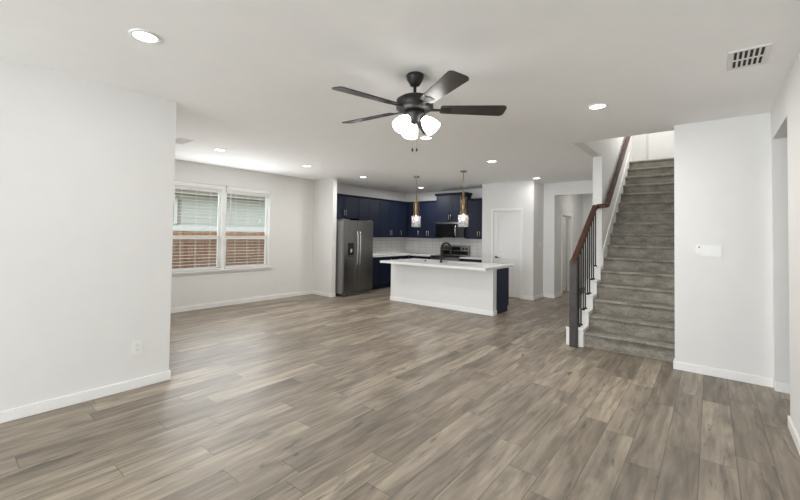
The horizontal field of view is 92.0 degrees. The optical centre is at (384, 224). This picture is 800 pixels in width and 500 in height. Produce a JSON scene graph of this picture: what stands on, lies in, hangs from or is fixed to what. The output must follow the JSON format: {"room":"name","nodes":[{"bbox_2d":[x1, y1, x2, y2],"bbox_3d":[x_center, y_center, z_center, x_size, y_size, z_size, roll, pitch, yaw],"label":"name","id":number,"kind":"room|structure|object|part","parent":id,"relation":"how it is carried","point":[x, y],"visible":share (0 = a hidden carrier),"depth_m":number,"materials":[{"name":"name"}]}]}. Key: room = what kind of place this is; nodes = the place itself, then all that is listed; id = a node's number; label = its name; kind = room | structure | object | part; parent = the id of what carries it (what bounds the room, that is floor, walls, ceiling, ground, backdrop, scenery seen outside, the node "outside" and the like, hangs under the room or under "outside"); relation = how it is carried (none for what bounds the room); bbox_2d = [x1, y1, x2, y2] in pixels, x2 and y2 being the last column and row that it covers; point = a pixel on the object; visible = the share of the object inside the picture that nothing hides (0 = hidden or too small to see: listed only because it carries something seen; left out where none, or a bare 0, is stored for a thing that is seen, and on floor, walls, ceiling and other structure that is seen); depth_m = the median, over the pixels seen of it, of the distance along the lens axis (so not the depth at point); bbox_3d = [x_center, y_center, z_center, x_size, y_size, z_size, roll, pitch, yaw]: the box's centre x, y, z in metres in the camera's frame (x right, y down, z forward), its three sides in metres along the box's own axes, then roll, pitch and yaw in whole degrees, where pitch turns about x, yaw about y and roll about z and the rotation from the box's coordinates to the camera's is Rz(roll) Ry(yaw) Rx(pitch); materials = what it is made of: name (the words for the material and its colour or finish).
{"room":"living room","nodes":[
{"label":"living room","id":0,"kind":"room"},
{"bbox_2d":[0,58,175,411],"bbox_3d":[-5.923,0.048,1.900,3.354,2.740,7.872,0,-2,40],"label":"wall","id":1,"kind":"structure","parent":0,"point":[87,168],"depth_m":3.26,"materials":[{"name":"paint"}]},
{"bbox_2d":[132,340,141,354],"bbox_3d":[-2.298,1.138,3.582,0.010,0.122,0.080,0,-2,40],"label":"wall outlet","id":2,"kind":"object","parent":1,"relation":"attached to","point":[136,345],"visible":1,"depth_m":3.58,"materials":[{"name":"white plastic"}]},
{"bbox_2d":[0,290,311,423],"bbox_3d":[-4.431,1.437,3.560,3.253,0.088,12.170,0,-2,40],"label":"baseboard","id":3,"kind":"structure","parent":1,"relation":"attached to","point":[56,403],"depth_m":3.41,"materials":[{"name":"white wood"}]},
{"bbox_2d":[171,159,405,307],"bbox_3d":[-1.983,0.280,9.083,0.115,2.740,8.196,0,-2,40],"label":"wall","id":4,"kind":"structure","parent":0,"point":[292,198],"depth_m":8.46,"materials":[{"name":"paint"}]},
{"bbox_2d":[172,192,220,271],"bbox_3d":[-3.575,0.042,7.241,0.050,1.640,0.990,0,-2,40],"label":"window","id":5,"kind":"structure","parent":4,"relation":"in","point":[217,237],"depth_m":7.55,"materials":[{"name":"white plastic"}]},
{"bbox_3d":[-3.576,0.521,7.224,0.034,0.629,0.938,0,-2,40],"label":"sash","id":6,"kind":"part","parent":5,"relation":"part of","materials":[{"name":"white plastic"}]},
{"bbox_2d":[172,181,222,271],"bbox_3d":[-3.526,0.039,7.202,0.063,1.626,0.975,0,-2,40],"label":"window blind","id":7,"kind":"object","parent":5,"relation":"attached to","point":[177,184],"visible":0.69,"depth_m":7.19,"materials":[{"name":"white plastic"}]},
{"bbox_3d":[-3.543,0.841,7.187,0.048,0.022,0.969,0,-2,40],"label":"rail","id":8,"kind":"part","parent":7,"relation":"part of","materials":[{"name":"white plastic"}]},
{"bbox_3d":[-3.573,-0.272,7.250,0.024,0.959,0.938,0,-2,40],"label":"sash","id":9,"kind":"part","parent":5,"relation":"part of","materials":[{"name":"white plastic"}]},
{"bbox_2d":[172,266,271,276],"bbox_3d":[-3.202,0.911,7.595,0.155,0.070,2.170,0,-2,40],"label":"trim","id":10,"kind":"structure","parent":4,"relation":"attached to","point":[184,273],"depth_m":7.51,"materials":[{"name":"white wood"}]},
{"bbox_2d":[220,186,270,268],"bbox_3d":[-3.209,0.057,7.626,0.117,1.640,2.080,0,-2,40],"label":"trim","id":11,"kind":"structure","parent":4,"relation":"attached to","point":[223,193],"depth_m":7.61,"materials":[{"name":"white wood"}]},
{"bbox_2d":[224,194,267,268],"bbox_3d":[-2.892,0.072,8.051,0.050,1.640,0.990,0,-2,40],"label":"window","id":12,"kind":"structure","parent":4,"relation":"in","point":[266,198],"depth_m":8.22,"materials":[{"name":"white plastic"}]},
{"bbox_3d":[-2.893,0.551,8.034,0.034,0.629,0.938,0,-2,40],"label":"sash","id":13,"kind":"part","parent":12,"relation":"part of","materials":[{"name":"white plastic"}]},
{"bbox_3d":[-2.889,-0.243,8.060,0.024,0.959,0.938,0,-2,40],"label":"sash","id":14,"kind":"part","parent":12,"relation":"part of","materials":[{"name":"white plastic"}]},
{"bbox_2d":[224,186,269,268],"bbox_3d":[-2.845,0.068,8.010,0.063,1.626,0.975,0,-2,40],"label":"window blind","id":15,"kind":"object","parent":12,"relation":"attached to","point":[234,190],"visible":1,"depth_m":8.00,"materials":[{"name":"white plastic"}]},
{"bbox_3d":[-2.862,0.870,7.994,0.048,0.022,0.969,0,-2,40],"label":"rail","id":16,"kind":"part","parent":15,"relation":"part of","materials":[{"name":"white plastic"}]},
{"bbox_2d":[337,193,359,218],"bbox_3d":[-1.114,-0.459,9.748,0.360,0.595,1.033,0,-2,40],"label":"upper cabinet","id":17,"kind":"object","parent":4,"relation":"attached to","point":[347,205],"visible":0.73,"depth_m":9.75,"materials":[{"name":"blue paint"}]},
{"bbox_3d":[-1.177,-0.444,9.460,0.020,0.532,0.507,0,-2,40],"label":"cabinet door","id":18,"kind":"part","parent":17,"relation":"part of","materials":[{"name":"blue paint"}]},
{"bbox_3d":[-1.109,-0.732,9.754,0.355,0.049,1.033,0,-2,40],"label":"crown moulding","id":19,"kind":"part","parent":17,"relation":"part of","materials":[{"name":"blue paint"}]},
{"bbox_3d":[-0.843,-0.429,9.855,0.020,0.532,0.512,0,-2,40],"label":"cabinet door","id":20,"kind":"part","parent":17,"relation":"part of","materials":[{"name":"blue paint"}]},
{"bbox_2d":[350,196,381,236],"bbox_3d":[-0.508,-0.195,10.465,0.360,1.070,0.855,0,-2,40],"label":"upper cabinet","id":21,"kind":"object","parent":4,"relation":"attached to","point":[369,207],"visible":0.59,"depth_m":10.41,"materials":[{"name":"blue paint"}]},
{"bbox_3d":[-0.541,-0.179,10.212,0.020,1.007,0.420,0,-2,40],"label":"cabinet door","id":22,"kind":"part","parent":21,"relation":"part of","materials":[{"name":"blue paint"}]},
{"bbox_3d":[-0.499,-0.705,10.477,0.355,0.049,0.855,0,-2,40],"label":"crown moulding","id":23,"kind":"part","parent":21,"relation":"part of","materials":[{"name":"blue paint"}]},
{"bbox_3d":[-0.265,-0.167,10.539,0.020,1.007,0.420,0,-2,40],"label":"cabinet door","id":24,"kind":"part","parent":21,"relation":"part of","materials":[{"name":"blue paint"}]},
{"bbox_2d":[380,199,400,236],"bbox_3d":[0.051,-0.170,11.128,0.360,1.070,0.876,0,-2,40],"label":"upper cabinet","id":25,"kind":"object","parent":4,"relation":"attached to","point":[390,209],"visible":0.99,"depth_m":11.02,"materials":[{"name":"blue paint"}]},
{"bbox_3d":[0.015,-0.155,10.871,0.020,1.007,0.431,0,-2,40],"label":"cabinet door","id":26,"kind":"part","parent":25,"relation":"part of","materials":[{"name":"blue paint"}]},
{"bbox_3d":[0.060,-0.681,11.139,0.355,0.049,0.876,0,-2,40],"label":"crown moulding","id":27,"kind":"part","parent":25,"relation":"part of","materials":[{"name":"blue paint"}]},
{"bbox_3d":[0.297,-0.142,11.206,0.020,1.007,0.431,0,-2,40],"label":"cabinet door","id":28,"kind":"part","parent":25,"relation":"part of","materials":[{"name":"blue paint"}]},
{"bbox_2d":[400,201,407,236],"bbox_3d":[0.552,-0.149,11.721,0.360,1.070,0.674,0,-2,40],"label":"upper cabinet","id":29,"kind":"object","parent":4,"relation":"attached to","point":[403,205],"visible":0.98,"depth_m":11.51,"materials":[{"name":"blue paint"}]},
{"bbox_2d":[312,178,336,292],"bbox_3d":[-1.431,0.289,9.116,0.686,2.740,0.122,0,-2,40],"label":"wall","id":30,"kind":"structure","parent":0,"point":[325,190],"depth_m":9.02,"materials":[{"name":"paint"}]},
{"bbox_2d":[312,290,335,296],"bbox_3d":[-1.445,1.614,9.069,0.686,0.088,0.136,0,-2,40],"label":"baseboard","id":31,"kind":"structure","parent":30,"relation":"attached to","point":[313,291],"depth_m":8.96,"materials":[{"name":"white wood"}]},
{"bbox_2d":[0,286,799,499],"bbox_3d":[1.192,1.666,5.281,10.200,0.120,22.300,0,-2,40],"label":"floor","id":32,"kind":"structure","parent":0,"point":[362,396],"depth_m":3.02,"materials":[{"name":"grey wood"}]},
{"bbox_2d":[335,219,372,296],"bbox_3d":[-0.896,0.781,9.495,0.882,1.791,1.000,0,-2,40],"label":"refrigerator","id":33,"kind":"object","parent":32,"relation":"on","point":[354,238],"visible":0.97,"depth_m":9.12,"materials":[{"name":"grey metal"}]},
{"bbox_3d":[-0.832,0.730,9.067,0.068,1.675,0.426,0,-2,40],"label":"freezer door","id":34,"kind":"part","parent":33,"relation":"part of","materials":[{"name":"silver metal"}]},
{"bbox_3d":[-0.663,0.562,9.157,0.089,0.844,0.028,0,-2,40],"label":"door handle","id":35,"kind":"part","parent":33,"relation":"part of","materials":[{"name":"silver metal"}]},
{"bbox_3d":[-0.605,0.564,9.226,0.089,0.844,0.028,0,-2,40],"label":"door handle","id":36,"kind":"part","parent":33,"relation":"part of","materials":[{"name":"silver metal"}]},
{"bbox_3d":[-0.507,0.744,9.453,0.068,1.675,0.566,0,-2,40],"label":"fridge door","id":37,"kind":"part","parent":33,"relation":"part of","materials":[{"name":"silver metal"}]},
{"bbox_2d":[371,257,391,289],"bbox_3d":[-0.335,1.284,10.443,0.640,0.847,0.878,0,-2,40],"label":"base cabinet","id":38,"kind":"object","parent":32,"relation":"on","point":[381,275],"visible":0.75,"depth_m":10.28,"materials":[{"name":"blue paint"}]},
{"bbox_3d":[-0.264,1.227,10.098,0.020,0.730,0.432,0,-2,40],"label":"cabinet door","id":39,"kind":"part","parent":38,"relation":"part of","materials":[{"name":"blue paint"}]},
{"bbox_3d":[0.020,1.239,10.434,0.020,0.730,0.432,0,-2,40],"label":"cabinet door","id":40,"kind":"part","parent":38,"relation":"part of","materials":[{"name":"blue paint"}]},
{"bbox_2d":[373,253,437,256],"bbox_3d":[0.404,0.860,10.751,1.360,0.037,2.278,0,-2,40],"label":"countertop","id":41,"kind":"structure","parent":38,"relation":"on","point":[388,254],"depth_m":10.94,"materials":[{"name":"white stone"}]},
{"bbox_2d":[389,256,407,286],"bbox_3d":[0.197,1.307,11.073,0.640,0.847,0.768,0,-2,40],"label":"base cabinet","id":42,"kind":"object","parent":32,"relation":"on","point":[392,257],"visible":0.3,"depth_m":10.82,"materials":[{"name":"blue paint"}]},
{"bbox_3d":[0.414,0.967,10.903,0.020,0.152,0.762,0,-2,40],"label":"drawer","id":43,"kind":"part","parent":42,"relation":"part of","materials":[{"name":"blue paint"}]},
{"bbox_2d":[410,256,430,258],"bbox_3d":[1.175,1.323,11.166,0.728,0.847,0.640,0,-2,40],"label":"base cabinet","id":44,"kind":"object","parent":32,"relation":"on","point":[418,257],"visible":0.1,"depth_m":10.95,"materials":[{"name":"blue paint"}]},
{"bbox_2d":[390,263,508,315],"bbox_3d":[1.297,1.249,8.091,2.428,0.852,0.805,0,-2,40],"label":"kitchen island","id":45,"kind":"object","parent":32,"relation":"on","point":[465,290],"visible":0.77,"depth_m":7.57,"materials":[{"name":"paint"}]},
{"bbox_3d":[1.085,1.622,7.837,2.428,0.088,0.164,0,-2,40],"label":"trim","id":46,"kind":"part","parent":45,"relation":"part of","materials":[{"name":"white wood"}]},
{"bbox_2d":[380,258,512,270],"bbox_3d":[1.212,0.795,7.901,2.400,0.044,1.240,0,-2,40],"label":"island countertop","id":47,"kind":"structure","parent":45,"relation":"on","point":[413,261],"depth_m":7.56,"materials":[{"name":"white stone"}]},
{"bbox_2d":[440,242,451,262],"bbox_3d":[1.244,0.566,7.916,0.225,0.417,0.145,2,-2,-32],"label":"kitchen faucet","id":48,"kind":"object","parent":47,"relation":"on","point":[449,244],"visible":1,"depth_m":7.90,"materials":[{"name":"black metal"}]},
{"bbox_3d":[2.238,1.246,7.368,0.012,0.851,0.585,0,-2,40],"label":"panel","id":49,"kind":"part","parent":45,"relation":"part of","materials":[{"name":"blue paint"}]},
{"bbox_2d":[430,245,469,260],"bbox_3d":[1.769,1.131,10.607,0.890,1.125,0.702,0,-2,40],"label":"range","id":50,"kind":"object","parent":32,"relation":"on","point":[458,251],"visible":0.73,"depth_m":10.66,"materials":[{"name":"silver metal"}]},
{"bbox_2d":[430,255,467,257],"bbox_3d":[1.792,0.864,10.635,0.890,0.030,0.645,0,-2,40],"label":"cooktop","id":51,"kind":"object","parent":50,"relation":"in","point":[432,256],"depth_m":10.54,"materials":[{"name":"black glass"}]},
{"bbox_3d":[1.946,0.786,10.819,0.830,0.100,0.015,0,-2,40],"label":"black panel","id":52,"kind":"part","parent":50,"relation":"part of","materials":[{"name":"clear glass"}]},
{"bbox_2d":[460,259,481,262],"bbox_3d":[2.400,1.317,10.133,0.672,0.847,0.640,0,-2,40],"label":"base cabinet","id":53,"kind":"object","parent":32,"relation":"on","point":[465,260],"visible":0.09,"depth_m":9.93,"materials":[{"name":"blue paint"}]},
{"bbox_2d":[459,256,481,259],"bbox_3d":[2.406,0.875,10.139,0.669,0.037,0.630,0,-2,40],"label":"countertop","id":54,"kind":"structure","parent":53,"relation":"on","point":[468,257],"depth_m":10.01,"materials":[{"name":"white stone"}]},
{"bbox_2d":[569,136,630,347],"bbox_3d":[3.866,-0.285,6.592,0.204,3.924,3.961,0,-2,42],"label":"stair railing","id":55,"kind":"object","parent":32,"relation":"on","point":[576,290],"visible":1,"depth_m":5.35,"materials":[{"name":"brown wood"}]},
{"bbox_3d":[2.519,1.050,5.152,0.090,1.145,0.090,0,-2,40],"label":"newel post","id":56,"kind":"part","parent":55,"relation":"part of","materials":[{"name":"black wood"}]},
{"bbox_3d":[3.882,-0.833,6.599,0.201,2.829,3.961,0,-2,43],"label":"handrail","id":57,"kind":"part","parent":55,"relation":"part of","materials":[{"name":"brown wood"}]},
{"bbox_2d":[584,158,674,361],"bbox_3d":[4.355,0.155,6.410,0.978,3.050,4.082,0,-2,40],"label":"staircase","id":58,"kind":"structure","parent":32,"relation":"on","point":[633,313],"depth_m":5.68,"materials":[{"name":"grey carpet"}]},
{"bbox_2d":[0,0,799,193],"bbox_3d":[1.236,-1.288,5.352,10.200,0.310,22.300,0,-2,40],"label":"ceiling","id":59,"kind":"structure","parent":0,"point":[253,80],"depth_m":2.98,"materials":[{"name":"paint"}]},
{"bbox_2d":[128,29,160,43],"bbox_3d":[-1.579,-1.238,2.542,0.184,0.010,0.184,0,-2,40],"label":"recessed light","id":60,"kind":"object","parent":59,"relation":"in","point":[146,36],"visible":1,"depth_m":2.53,"materials":[{"name":"white plastic"}]},
{"bbox_2d":[175,138,192,144],"bbox_3d":[-2.909,-1.186,5.494,0.360,0.010,0.200,0,-2,40],"label":"ceiling vent","id":61,"kind":"object","parent":59,"relation":"in","point":[182,141],"visible":0.81,"depth_m":5.48,"materials":[{"name":"white metal"}]},
{"bbox_2d":[411,176,420,226],"bbox_3d":[0.688,-0.507,8.498,0.200,1.115,0.200,0,-2,40],"label":"pendant light","id":62,"kind":"object","parent":59,"relation":"hanging from","point":[416,220],"visible":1,"depth_m":8.45,"materials":[{"name":"glass"}]},
{"bbox_3d":[0.682,-0.068,8.488,0.200,0.237,0.200,0,-2,40],"label":"lamp shade","id":63,"kind":"part","parent":62,"relation":"part of","materials":[{"name":"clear glass"}]},
{"bbox_2d":[332,70,506,151],"bbox_3d":[0.197,-0.892,3.102,1.373,0.620,1.402,0,-2,40],"label":"ceiling fan","id":64,"kind":"object","parent":59,"relation":"hanging from","point":[414,106],"visible":1,"depth_m":3.02,"materials":[{"name":"brown metal"}]},
{"bbox_3d":[-0.135,-0.936,2.810,0.520,0.039,0.150,2,-2,-37],"label":"blade","id":65,"kind":"part","parent":64,"relation":"part of","materials":[{"name":"black wood"}]},
{"bbox_3d":[-0.143,-0.923,3.356,0.520,0.039,0.150,0,-2,35],"label":"blade","id":66,"kind":"part","parent":64,"relation":"part of","materials":[{"name":"black wood"}]},
{"bbox_3d":[0.130,-0.786,3.003,0.132,0.154,0.152,0,-2,40],"label":"lamp shade","id":67,"kind":"part","parent":64,"relation":"part of","materials":[{"name":"white glass"}]},
{"bbox_3d":[0.213,-0.779,3.224,0.145,0.154,0.140,0,-2,40],"label":"lamp shade","id":68,"kind":"part","parent":64,"relation":"part of","materials":[{"name":"white glass"}]},
{"bbox_3d":[0.374,-0.911,3.533,0.150,0.039,0.520,0,-1,17],"label":"blade","id":69,"kind":"part","parent":64,"relation":"part of","materials":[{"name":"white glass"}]},
{"bbox_3d":[0.364,-0.782,3.044,0.150,0.154,0.135,0,-2,40],"label":"lamp shade","id":70,"kind":"part","parent":64,"relation":"part of","materials":[{"name":"white glass"}]},
{"bbox_3d":[0.387,-0.933,2.649,0.150,0.039,0.520,1,-1,-19],"label":"blade","id":71,"kind":"part","parent":64,"relation":"part of","materials":[{"name":"black wood"}]},
{"bbox_3d":[0.702,-0.917,3.096,0.520,0.039,0.150,1,-1,-1],"label":"blade","id":72,"kind":"part","parent":64,"relation":"part of","materials":[{"name":"black wood"}]},
{"bbox_2d":[419,136,432,139],"bbox_3d":[0.541,-1.144,5.092,0.184,0.010,0.184,0,-2,40],"label":"recessed light","id":73,"kind":"object","parent":59,"relation":"in","point":[420,137],"visible":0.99,"depth_m":5.07,"materials":[{"name":"white"}]},
{"bbox_2d":[458,170,467,226],"bbox_3d":[1.560,-0.514,7.690,0.200,1.115,0.200,0,-2,40],"label":"pendant light","id":74,"kind":"object","parent":59,"relation":"hanging from","point":[462,219],"visible":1,"depth_m":7.65,"materials":[{"name":"glass"}]},
{"bbox_3d":[1.554,-0.075,7.679,0.200,0.237,0.200,0,-2,40],"label":"lamp shade","id":75,"kind":"part","parent":74,"relation":"part of","materials":[{"name":"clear glass"}]},
{"bbox_2d":[587,103,607,109],"bbox_3d":[2.075,-1.154,3.769,0.184,0.010,0.184,0,-2,40],"label":"recessed light","id":76,"kind":"object","parent":59,"relation":"in","point":[596,105],"visible":1,"depth_m":3.76,"materials":[{"name":"white"}]},
{"bbox_2d":[727,43,772,70],"bbox_3d":[2.554,-1.172,2.718,0.215,0.010,0.370,0,-2,40],"label":"ceiling vent","id":77,"kind":"object","parent":59,"relation":"in","point":[757,55],"visible":1,"depth_m":2.70,"materials":[{"name":"white metal"}]},
{"bbox_2d":[405,180,592,293],"bbox_3d":[2.902,0.381,10.230,5.875,2.740,0.140,0,-2,40],"label":"wall","id":78,"kind":"structure","parent":0,"point":[551,190],"depth_m":9.26,"materials":[{"name":"paint"}]},
{"bbox_2d":[408,201,419,237],"bbox_3d":[0.949,-0.146,11.594,0.413,1.070,0.360,0,-2,40],"label":"upper cabinet","id":79,"kind":"object","parent":78,"relation":"attached to","point":[413,232],"visible":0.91,"depth_m":11.53,"materials":[{"name":"blue paint"}]},
{"bbox_2d":[373,237,481,256],"bbox_3d":[0.992,0.587,10.232,2.951,0.500,2.348,0,-2,40],"label":"backsplash","id":80,"kind":"structure","parent":78,"relation":"attached to","point":[381,245],"depth_m":11.38,"materials":[{"name":"white tile"}]},
{"bbox_2d":[419,200,438,237],"bbox_3d":[1.337,-0.148,11.266,0.598,1.070,0.360,0,-2,40],"label":"upper cabinet","id":81,"kind":"object","parent":78,"relation":"attached to","point":[427,229],"visible":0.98,"depth_m":11.15,"materials":[{"name":"blue paint"}]},
{"bbox_3d":[1.134,-0.129,11.258,0.292,1.007,0.020,0,-2,40],"label":"cabinet door","id":82,"kind":"part","parent":81,"relation":"part of","materials":[{"name":"blue paint"}]},
{"bbox_3d":[1.344,-0.658,11.278,0.598,0.049,0.355,0,-2,40],"label":"crown moulding","id":83,"kind":"part","parent":81,"relation":"part of","materials":[{"name":"blue paint"}]},
{"bbox_3d":[1.363,-0.130,11.064,0.292,1.007,0.020,0,-2,40],"label":"cabinet door","id":84,"kind":"part","parent":81,"relation":"part of","materials":[{"name":"blue paint"}]},
{"bbox_2d":[435,192,471,221],"bbox_3d":[1.902,-0.469,10.775,0.968,0.805,0.400,0,-2,40],"label":"upper cabinet","id":85,"kind":"object","parent":78,"relation":"attached to","point":[447,204],"visible":0.8,"depth_m":10.65,"materials":[{"name":"blue paint"}]},
{"bbox_3d":[1.629,-0.443,10.800,0.442,0.727,0.020,0,-2,40],"label":"cabinet door","id":86,"kind":"part","parent":85,"relation":"part of","materials":[{"name":"blue paint"}]},
{"bbox_2d":[435,222,464,237],"bbox_3d":[1.873,0.149,10.737,0.890,0.427,0.461,0,-2,40],"label":"microwave","id":87,"kind":"object","parent":85,"relation":"attached to","point":[443,229],"visible":0.88,"depth_m":10.61,"materials":[{"name":"silver metal"}]},
{"bbox_3d":[1.686,0.164,10.694,0.659,0.370,0.030,0,-2,40],"label":"oven door","id":88,"kind":"part","parent":87,"relation":"part of","materials":[{"name":"black glass"}]},
{"bbox_3d":[2.028,0.162,10.406,0.227,0.370,0.030,0,-2,40],"label":"control panel","id":89,"kind":"part","parent":87,"relation":"part of","materials":[{"name":"black plastic"}]},
{"bbox_3d":[1.907,-0.839,10.784,0.968,0.064,0.395,0,-2,40],"label":"crown moulding","id":90,"kind":"part","parent":85,"relation":"part of","materials":[{"name":"blue paint"}]},
{"bbox_3d":[1.972,-0.444,10.509,0.442,0.727,0.020,0,-2,40],"label":"cabinet door","id":91,"kind":"part","parent":85,"relation":"part of","materials":[{"name":"blue paint"}]},
{"bbox_2d":[465,198,481,238],"bbox_3d":[2.512,-0.154,10.276,0.672,1.070,0.360,0,-2,40],"label":"upper cabinet","id":92,"kind":"object","parent":78,"relation":"attached to","point":[474,205],"visible":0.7,"depth_m":10.22,"materials":[{"name":"blue paint"}]},
{"bbox_3d":[2.519,-0.665,10.287,0.672,0.049,0.355,0,-2,40],"label":"crown moulding","id":93,"kind":"part","parent":92,"relation":"part of","materials":[{"name":"blue paint"}]},
{"bbox_3d":[2.576,-0.137,10.041,0.266,1.007,0.020,0,-2,40],"label":"cabinet door","id":94,"kind":"part","parent":92,"relation":"part of","materials":[{"name":"blue paint"}]},
{"bbox_2d":[482,180,543,298],"bbox_3d":[3.200,0.369,9.579,1.268,2.740,0.912,0,-2,40],"label":"wall","id":95,"kind":"structure","parent":0,"point":[527,195],"depth_m":9.09,"materials":[{"name":"paint"}]},
{"bbox_2d":[494,211,519,297],"bbox_3d":[2.901,0.695,9.222,0.654,2.043,0.095,0,-2,40],"label":"door","id":96,"kind":"structure","parent":95,"relation":"in","point":[506,223],"depth_m":9.19,"materials":[{"name":"white wood"}]},
{"bbox_2d":[491,208,522,298],"bbox_3d":[2.897,0.667,9.217,0.784,2.117,0.016,0,-2,40],"label":"trim","id":97,"kind":"structure","parent":95,"relation":"attached to","point":[502,209],"depth_m":9.00,"materials":[{"name":"white wood"}]},
{"bbox_2d":[563,216,566,285],"bbox_3d":[4.145,0.418,11.008,1.941,2.740,2.692,0,-2,40],"label":"wall","id":98,"kind":"structure","parent":0,"point":[563,216],"depth_m":11.53,"materials":[{"name":"paint"}]},
{"bbox_2d":[556,194,582,293],"bbox_3d":[4.892,0.412,10.299,0.115,2.740,2.572,0,-2,40],"label":"wall","id":99,"kind":"structure","parent":0,"point":[569,204],"depth_m":10.33,"materials":[{"name":"paint"}]},
{"bbox_2d":[562,217,565,290],"bbox_3d":[4.584,0.789,10.670,0.155,1.975,0.820,2,-2,-42],"label":"door","id":100,"kind":"structure","parent":99,"relation":"in","point":[564,218],"depth_m":10.38,"materials":[{"name":"white wood"}]},
{"bbox_2d":[561,213,572,292],"bbox_3d":[4.705,0.743,9.975,0.016,2.057,0.974,0,-2,40],"label":"trim","id":101,"kind":"structure","parent":99,"relation":"attached to","point":[562,214],"depth_m":9.64,"materials":[{"name":"white wood"}]},
{"bbox_2d":[583,194,592,283],"bbox_3d":[6.296,0.446,10.875,1.519,2.740,0.120,0,-2,40],"label":"wall","id":102,"kind":"structure","parent":0,"point":[587,198],"depth_m":11.17,"materials":[{"name":"paint"}]},
{"bbox_2d":[582,268,602,346],"bbox_3d":[2.974,1.147,5.639,0.146,0.987,1.186,0,-2,40],"label":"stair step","id":103,"kind":"structure","parent":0,"point":[597,274],"depth_m":5.59,"materials":[{"name":"white wood"}]},
{"bbox_2d":[573,136,631,265],"bbox_3d":[5.149,-1.015,8.245,0.130,5.500,7.820,0,-2,40],"label":"wall","id":104,"kind":"structure","parent":0,"point":[605,153],"depth_m":6.18,"materials":[{"name":"paint"}]},
{"bbox_2d":[523,284,584,299],"bbox_3d":[4.583,1.726,10.002,4.330,0.088,1.266,1,-2,-24],"label":"baseboard","id":105,"kind":"structure","parent":104,"relation":"attached to","point":[560,293],"depth_m":9.15,"materials":[{"name":"white wood"}]},
{"bbox_2d":[566,327,583,346],"bbox_3d":[2.546,1.506,5.186,0.218,0.235,0.036,0,-2,40],"label":"trim","id":106,"kind":"structure","parent":104,"relation":"attached to","point":[580,331],"depth_m":5.14,"materials":[{"name":"white wood"}]},
{"bbox_2d":[578,266,602,329],"bbox_3d":[2.967,1.027,5.634,0.160,0.778,1.183,0,-2,40],"label":"trim","id":107,"kind":"structure","parent":104,"relation":"attached to","point":[584,327],"depth_m":5.54,"materials":[{"name":"white wood"}]},
{"bbox_2d":[602,152,631,268],"bbox_3d":[4.367,-0.369,7.200,0.016,2.382,2.888,0,-2,40],"label":"trim","id":108,"kind":"structure","parent":104,"relation":"attached to","point":[623,181],"depth_m":6.82,"materials":[{"name":"white wood"}]},
{"bbox_2d":[632,130,673,160],"bbox_3d":[4.362,-2.503,10.286,6.162,2.450,1.491,0,-2,33],"label":"wall","id":109,"kind":"structure","parent":0,"point":[660,145],"depth_m":9.31,"materials":[{"name":"paint"}]},
{"bbox_2d":[674,112,772,377],"bbox_3d":[3.601,0.244,4.149,0.781,2.740,0.120,0,-2,40],"label":"wall","id":110,"kind":"structure","parent":0,"point":[723,183],"depth_m":4.08,"materials":[{"name":"paint"}]},
{"bbox_2d":[696,245,700,253],"bbox_3d":[3.418,0.268,4.214,0.044,0.100,0.016,0,-2,40],"label":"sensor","id":111,"kind":"object","parent":110,"relation":"attached to","point":[698,247],"visible":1,"depth_m":4.21,"materials":[{"name":"white plastic"}]},
{"bbox_2d":[700,245,721,256],"bbox_3d":[3.500,0.282,4.148,0.180,0.122,0.010,0,-2,40],"label":"light switch","id":112,"kind":"object","parent":110,"relation":"attached to","point":[706,250],"visible":1,"depth_m":4.14,"materials":[{"name":"white plastic"}]},
{"bbox_2d":[673,358,773,387],"bbox_3d":[3.572,1.569,4.116,0.795,0.088,0.134,0,-2,40],"label":"baseboard","id":113,"kind":"structure","parent":110,"relation":"attached to","point":[742,377],"depth_m":4.04,"materials":[{"name":"white wood"}]},
{"bbox_2d":[771,52,799,436],"bbox_3d":[0.856,0.073,-1.210,1.932,2.740,11.858,0,-2,40],"label":"wall","id":114,"kind":"structure","parent":0,"point":[785,114],"depth_m":3.30,"materials":[{"name":"paint"}]},
{"bbox_2d":[775,382,799,454],"bbox_3d":[0.758,1.398,-1.247,1.846,0.088,11.510,0,-2,40],"label":"baseboard","id":115,"kind":"structure","parent":114,"relation":"attached to","point":[779,387],"depth_m":2.95,"materials":[{"name":"white wood"}]},
{"label":"outside","id":116,"kind":"structure","parent":0,"visible":0},
{"bbox_3d":[-8.055,1.962,13.266,14.565,0.100,34.000,0,-2,40],"label":"ground","id":117,"kind":"structure","parent":116,"visible":0},
{"bbox_2d":[172,231,264,268],"bbox_3d":[-4.018,1.048,10.345,0.110,1.706,11.690,0,-2,40],"label":"wooden fence","id":118,"kind":"object","parent":117,"relation":"on","point":[254,254],"visible":0.2,"depth_m":9.89,"materials":[{"name":"brown wood"}]},
{"bbox_3d":[-4.912,1.022,9.269,0.090,1.680,0.090,0,-2,40],"label":"fence post","id":119,"kind":"part","parent":118,"relation":"part of","materials":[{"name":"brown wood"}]},
{"bbox_2d":[173,188,265,232],"bbox_3d":[-6.142,-0.484,14.359,4.500,4.900,16.600,0,-2,40],"label":"house","id":120,"kind":"structure","parent":117,"relation":"on","point":[236,224],"depth_m":12.34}
]}

